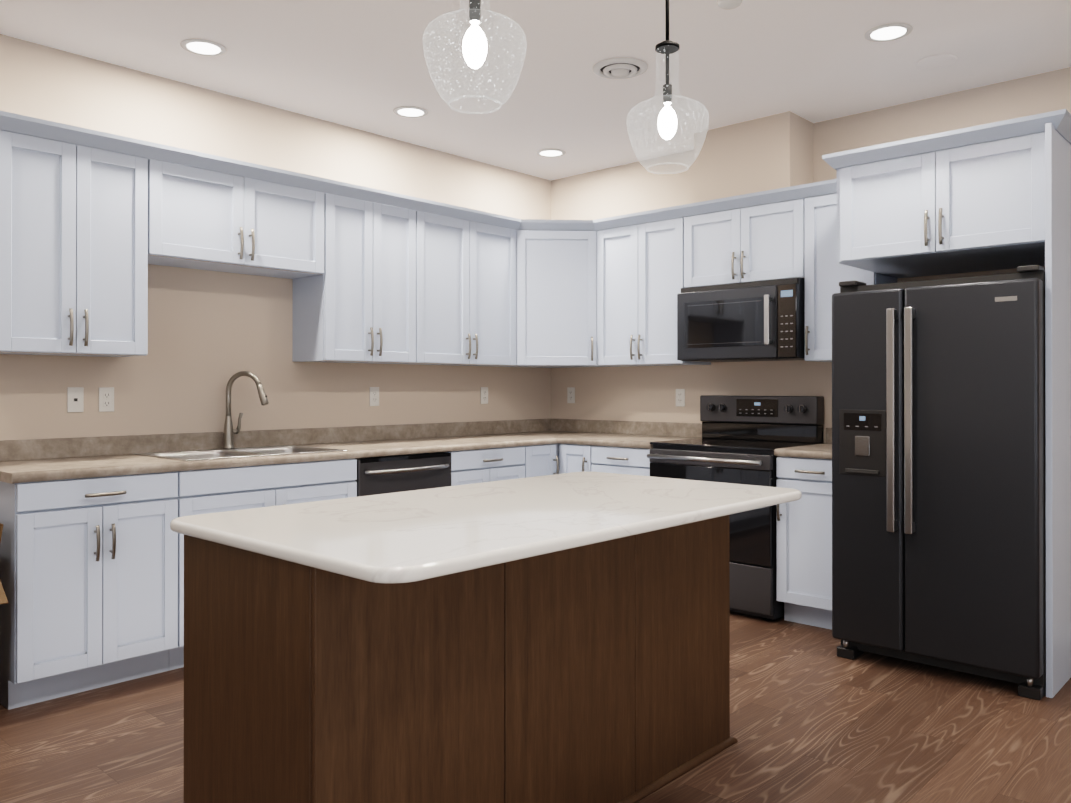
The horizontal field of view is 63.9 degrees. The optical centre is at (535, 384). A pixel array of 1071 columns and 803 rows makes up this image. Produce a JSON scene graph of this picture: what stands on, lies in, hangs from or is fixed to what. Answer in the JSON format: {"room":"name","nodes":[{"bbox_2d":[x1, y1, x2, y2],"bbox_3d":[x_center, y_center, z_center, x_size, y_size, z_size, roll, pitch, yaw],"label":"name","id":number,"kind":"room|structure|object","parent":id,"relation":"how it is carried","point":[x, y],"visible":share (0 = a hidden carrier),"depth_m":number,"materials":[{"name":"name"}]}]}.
{"room":"kitchen","nodes":[
{"label":"kitchen","id":0,"kind":"room"},
{"bbox_2d":[0,34,550,440],"bbox_3d":[-2.633,-0.143,3.491,0.100,2.777,8.200,0,0,43],"label":"wall","id":1,"kind":"structure","parent":0,"point":[211,334],"depth_m":4.54,"materials":[{"name":"beige paint"}]},
{"bbox_2d":[67,387,83,411],"bbox_3d":[-2.123,0.068,3.963,0.007,0.115,0.070,0,0,43],"label":"electrical outlet","id":2,"kind":"object","parent":1,"relation":"attached to","point":[75,399],"depth_m":3.96,"materials":[{"name":"white plastic"}]},
{"bbox_2d":[0,130,151,356],"bbox_3d":[-2.080,-0.589,3.778,0.322,0.910,0.610,0,0,43],"label":"upper cabinet","id":3,"kind":"object","parent":1,"relation":"attached to","point":[88,235],"depth_m":3.66,"materials":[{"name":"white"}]},
{"bbox_2d":[99,387,113,411],"bbox_3d":[-2.030,0.069,4.062,0.008,0.115,0.070,0,0,43],"label":"electrical outlet","id":4,"kind":"object","parent":1,"relation":"attached to","point":[106,394],"depth_m":4.06,"materials":[{"name":"white plastic"}]},
{"bbox_2d":[152,159,327,281],"bbox_3d":[-1.557,-0.818,4.347,0.322,0.450,0.931,0,0,43],"label":"upper cabinet","id":5,"kind":"object","parent":1,"relation":"attached to","point":[203,219],"depth_m":4.22,"materials":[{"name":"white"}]},
{"bbox_2d":[292,193,427,364],"bbox_3d":[-1.008,-0.586,4.942,0.322,0.910,0.685,0,0,43],"label":"upper cabinet","id":6,"kind":"object","parent":1,"relation":"attached to","point":[371,306],"depth_m":4.79,"materials":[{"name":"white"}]},
{"bbox_2d":[370,387,378,405],"bbox_3d":[-0.976,0.070,5.206,0.008,0.115,0.070,0,0,43],"label":"electrical outlet","id":7,"kind":"object","parent":1,"relation":"attached to","point":[374,391],"depth_m":5.20,"materials":[{"name":"white plastic"}]},
{"bbox_2d":[428,213,515,365],"bbox_3d":[-0.550,-0.585,5.438,0.322,0.910,0.910,0,0,43],"label":"upper cabinet","id":8,"kind":"object","parent":1,"relation":"attached to","point":[472,265],"depth_m":5.36,"materials":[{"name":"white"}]},
{"bbox_2d":[0,111,836,230],"bbox_3d":[-0.341,-1.059,4.038,2.529,0.064,3.441,0,0,43],"label":"crown molding","id":9,"kind":"structure","parent":8,"relation":"attached to","point":[28,125],"depth_m":4.62,"materials":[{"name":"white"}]},
{"bbox_2d":[481,387,487,403],"bbox_3d":[-0.350,0.072,5.884,0.008,0.115,0.070,0,0,43],"label":"electrical outlet","id":10,"kind":"object","parent":1,"relation":"attached to","point":[484,390],"depth_m":5.88,"materials":[{"name":"white plastic"}]},
{"bbox_2d":[491,230,623,367],"bbox_3d":[0.136,-0.583,5.900,0.703,0.910,0.702,0,0,43],"label":"upper cabinet","id":11,"kind":"object","parent":1,"relation":"attached to","point":[556,299],"visible":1,"depth_m":5.68,"materials":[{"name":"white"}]},
{"bbox_2d":[0,611,1070,802],"bbox_3d":[0.161,1.288,0.911,7.700,0.100,8.200,0,0,43],"label":"floor","id":12,"kind":"structure","parent":0,"point":[814,718],"depth_m":3.03,"materials":[{"name":"brown wood"}]},
{"bbox_2d":[0,523,7,604],"bbox_3d":[-2.237,0.880,3.088,0.540,0.728,0.498,0,0,43],"label":"cardboard box","id":13,"kind":"object","parent":12,"relation":"on","point":[3,599],"visible":1,"depth_m":3.09,"materials":[{"name":"brown"}]},
{"bbox_2d":[0,470,195,709],"bbox_3d":[-1.950,0.809,3.690,0.627,0.874,0.682,0,0,43],"label":"base cabinet","id":14,"kind":"object","parent":12,"relation":"on","point":[92,575],"depth_m":3.43,"materials":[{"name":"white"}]},
{"bbox_2d":[196,482,356,514],"bbox_3d":[-1.468,0.897,4.212,0.627,0.700,0.984,0,0,43],"label":"base cabinet","id":15,"kind":"object","parent":12,"relation":"on","point":[215,499],"depth_m":3.98,"materials":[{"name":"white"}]},
{"bbox_2d":[355,452,450,496],"bbox_3d":[-0.882,0.814,4.772,0.674,0.870,0.628,0,0,43],"label":"dishwasher","id":16,"kind":"object","parent":12,"relation":"on","point":[389,474],"visible":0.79,"depth_m":4.56,"materials":[{"name":"black metal"}]},
{"bbox_2d":[170,516,737,802],"bbox_3d":[-0.098,0.809,2.572,0.609,0.868,1.708,0,0,43],"label":"kitchen island","id":17,"kind":"object","parent":12,"relation":"on","point":[560,638],"depth_m":2.11,"materials":[{"name":"brown wood"}]},
{"bbox_2d":[170,472,801,591],"bbox_3d":[-0.032,0.357,2.512,0.950,0.030,1.720,0,0,43],"label":"island countertop","id":18,"kind":"structure","parent":17,"relation":"on","point":[405,539],"depth_m":2.18,"materials":[{"name":"white stone"}]},
{"bbox_2d":[448,445,535,485],"bbox_3d":[-0.477,0.813,5.287,0.627,0.874,0.672,0,0,43],"label":"base cabinet","id":19,"kind":"object","parent":12,"relation":"on","point":[485,465],"depth_m":5.06,"materials":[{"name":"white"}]},
{"bbox_2d":[536,443,559,475],"bbox_3d":[-0.214,0.814,5.573,0.627,0.874,0.350,0,0,43],"label":"base cabinet","id":20,"kind":"object","parent":12,"relation":"on","point":[547,455],"depth_m":5.44,"materials":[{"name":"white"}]},
{"bbox_2d":[560,444,579,473],"bbox_3d":[0.481,0.814,5.628,0.322,0.874,0.627,0,0,43],"label":"base cabinet","id":21,"kind":"object","parent":12,"relation":"on","point":[569,453],"depth_m":5.46,"materials":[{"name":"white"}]},
{"bbox_2d":[0,419,559,483],"bbox_3d":[-0.913,0.309,4.793,0.658,0.128,3.748,0,0,43],"label":"countertop","id":22,"kind":"structure","parent":21,"relation":"on","point":[30,460],"depth_m":4.33,"materials":[{"name":"laminate"}]},
{"bbox_2d":[133,445,346,460],"bbox_3d":[-1.441,0.423,4.233,0.555,0.189,0.840,0,0,43],"label":"sink","id":23,"kind":"object","parent":22,"relation":"in","point":[193,455],"visible":0.31,"depth_m":4.29,"materials":[{"name":"silver metal"}]},
{"bbox_2d":[222,371,268,448],"bbox_3d":[-1.488,0.128,4.399,0.237,0.400,0.150,0,0,43],"label":"faucet","id":24,"kind":"object","parent":22,"relation":"on","point":[229,432],"visible":1,"depth_m":4.41,"materials":[{"name":"silver metal"}]},
{"bbox_2d":[560,419,701,448],"bbox_3d":[0.635,0.311,5.478,0.690,0.128,0.643,0,0,43],"label":"countertop","id":25,"kind":"structure","parent":21,"relation":"on","point":[630,434],"depth_m":5.69,"materials":[{"name":"laminate"}]},
{"bbox_2d":[580,445,649,475],"bbox_3d":[0.700,0.813,5.426,0.518,0.874,0.627,0,0,43],"label":"base cabinet","id":26,"kind":"object","parent":12,"relation":"on","point":[607,459],"depth_m":5.20,"materials":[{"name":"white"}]},
{"bbox_2d":[647,395,823,619],"bbox_3d":[1.139,0.656,4.939,0.770,1.184,0.714,0,0,43],"label":"range","id":27,"kind":"object","parent":12,"relation":"on","point":[742,439],"visible":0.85,"depth_m":4.74,"materials":[{"name":"black metal"}]},
{"bbox_2d":[776,456,831,629],"bbox_3d":[1.600,0.811,4.567,0.398,0.874,0.670,0,0,43],"label":"base cabinet","id":28,"kind":"object","parent":12,"relation":"on","point":[804,552],"visible":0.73,"depth_m":4.39,"materials":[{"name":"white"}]},
{"bbox_2d":[774,428,831,458],"bbox_3d":[1.615,0.308,4.573,0.418,0.128,0.643,0,0,43],"label":"countertop","id":29,"kind":"structure","parent":28,"relation":"on","point":[820,451],"depth_m":4.45,"materials":[{"name":"laminate"}]},
{"bbox_2d":[832,265,1045,699],"bbox_3d":[1.937,0.385,3.938,0.836,1.722,0.944,0,0,43],"label":"refrigerator","id":30,"kind":"object","parent":12,"relation":"on","point":[938,486],"visible":1,"depth_m":3.59,"materials":[{"name":"black metal"}]},
{"bbox_2d":[822,109,1070,697],"bbox_3d":[2.016,0.078,4.045,1.004,2.338,0.878,0,0,43],"label":"enclosure","id":31,"kind":"object","parent":12,"relation":"on","point":[990,196],"visible":1,"depth_m":3.64,"materials":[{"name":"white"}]},
{"bbox_2d":[0,0,1070,180],"bbox_3d":[0.161,-1.589,0.919,7.700,0.100,8.200,0,0,43],"label":"ceiling","id":32,"kind":"structure","parent":0,"point":[360,64],"depth_m":4.01,"materials":[{"name":"white paint"}]},
{"bbox_2d":[180,39,226,55],"bbox_3d":[-1.501,-1.526,3.887,0.192,0.006,0.192,0,0,43],"label":"recessed light","id":33,"kind":"object","parent":32,"relation":"in","point":[203,47],"depth_m":3.88,"materials":[{"name":"white"}]},
{"bbox_2d":[393,106,427,117],"bbox_3d":[-0.696,-1.523,4.794,0.192,0.006,0.192,0,0,43],"label":"recessed light","id":34,"kind":"object","parent":32,"relation":"in","point":[404,111],"depth_m":4.78,"materials":[{"name":"white"}]},
{"bbox_2d":[423,0,526,113],"bbox_3d":[-0.163,-1.143,2.316,0.280,0.781,0.280,0,0,43],"label":"pendant light","id":35,"kind":"object","parent":32,"relation":"hanging from","point":[474,47],"visible":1,"depth_m":2.31,"materials":[{"name":"clear glass"}]},
{"bbox_2d":[536,149,565,156],"bbox_3d":[0.102,-1.521,5.631,0.192,0.006,0.192,0,0,43],"label":"recessed light","id":36,"kind":"object","parent":32,"relation":"in","point":[544,152],"depth_m":5.61,"materials":[{"name":"white"}]},
{"bbox_2d":[592,57,647,78],"bbox_3d":[0.408,-1.513,4.139,0.270,0.030,0.270,0,0,43],"label":"ceiling vent","id":37,"kind":"object","parent":32,"relation":"in","point":[620,68],"visible":0.98,"depth_m":4.10,"materials":[{"name":"white plastic"}]},
{"bbox_2d":[626,0,708,173],"bbox_3d":[0.453,-1.136,2.947,0.280,0.791,0.280,0,0,43],"label":"pendant light","id":38,"kind":"object","parent":32,"relation":"hanging from","point":[667,122],"visible":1,"depth_m":2.94,"materials":[{"name":"clear glass"}]},
{"bbox_2d":[717,0,741,9],"bbox_3d":[0.771,-1.518,3.410,0.100,0.025,0.100,0,0,43],"label":"smoke detector","id":39,"kind":"object","parent":32,"relation":"attached to","point":[727,4],"visible":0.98,"depth_m":3.40,"materials":[{"name":"white plastic"}]},
{"bbox_2d":[864,23,912,41],"bbox_3d":[1.530,-1.526,3.723,0.192,0.006,0.192,0,0,43],"label":"recessed light","id":40,"kind":"object","parent":32,"relation":"in","point":[879,33],"depth_m":3.71,"materials":[{"name":"white"}]},
{"bbox_2d":[916,54,957,68],"bbox_3d":[1.894,-1.524,4.053,0.180,0.008,0.180,0,0,43],"label":"ceiling speaker","id":41,"kind":"object","parent":32,"relation":"attached to","point":[936,61],"visible":1,"depth_m":4.04,"materials":[{"name":"white paint"}]},
{"bbox_2d":[694,111,812,202],"bbox_3d":[1.293,-1.311,5.112,0.620,0.432,0.300,0,0,43],"label":"chase","id":42,"kind":"structure","parent":0,"point":[771,152],"depth_m":4.96,"materials":[{"name":"beige paint"}]},
{"bbox_2d":[551,67,1070,442],"bbox_3d":[2.943,-0.142,3.859,7.600,2.777,0.100,0,0,43],"label":"wall","id":43,"kind":"structure","parent":0,"point":[638,393],"depth_m":5.47,"materials":[{"name":"beige paint"}]},
{"bbox_2d":[567,387,574,402],"bbox_3d":[0.259,0.075,6.257,0.070,0.115,0.008,0,0,43],"label":"electrical outlet","id":44,"kind":"object","parent":43,"relation":"attached to","point":[570,390],"depth_m":6.25,"materials":[{"name":"white plastic"}]},
{"bbox_2d":[597,217,710,365],"bbox_3d":[0.761,-0.584,5.582,0.674,0.910,0.322,0,0,43],"label":"upper cabinet","id":45,"kind":"object","parent":43,"relation":"attached to","point":[646,272],"depth_m":5.45,"materials":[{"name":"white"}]},
{"bbox_2d":[676,389,684,406],"bbox_3d":[0.947,0.083,5.622,0.070,0.115,0.008,0,0,43],"label":"electrical outlet","id":46,"kind":"object","parent":43,"relation":"attached to","point":[680,397],"depth_m":5.62,"materials":[{"name":"white plastic"}]},
{"bbox_2d":[685,198,804,287],"bbox_3d":[1.295,-0.816,5.091,0.774,0.450,0.322,0,0,43],"label":"upper cabinet","id":47,"kind":"object","parent":43,"relation":"attached to","point":[764,242],"depth_m":4.94,"materials":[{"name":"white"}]},
{"bbox_2d":[677,277,804,361],"bbox_3d":[1.248,-0.366,5.038,0.764,0.441,0.440,0,0,43],"label":"over-the-range microwave","id":48,"kind":"object","parent":47,"relation":"attached to","point":[751,321],"visible":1,"depth_m":4.88,"materials":[{"name":"black metal"}]},
{"bbox_2d":[805,193,896,361],"bbox_3d":[1.723,-0.587,4.695,0.386,0.910,0.322,0,0,43],"label":"upper cabinet","id":49,"kind":"object","parent":43,"relation":"attached to","point":[823,274],"depth_m":4.65,"materials":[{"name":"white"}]}
]}

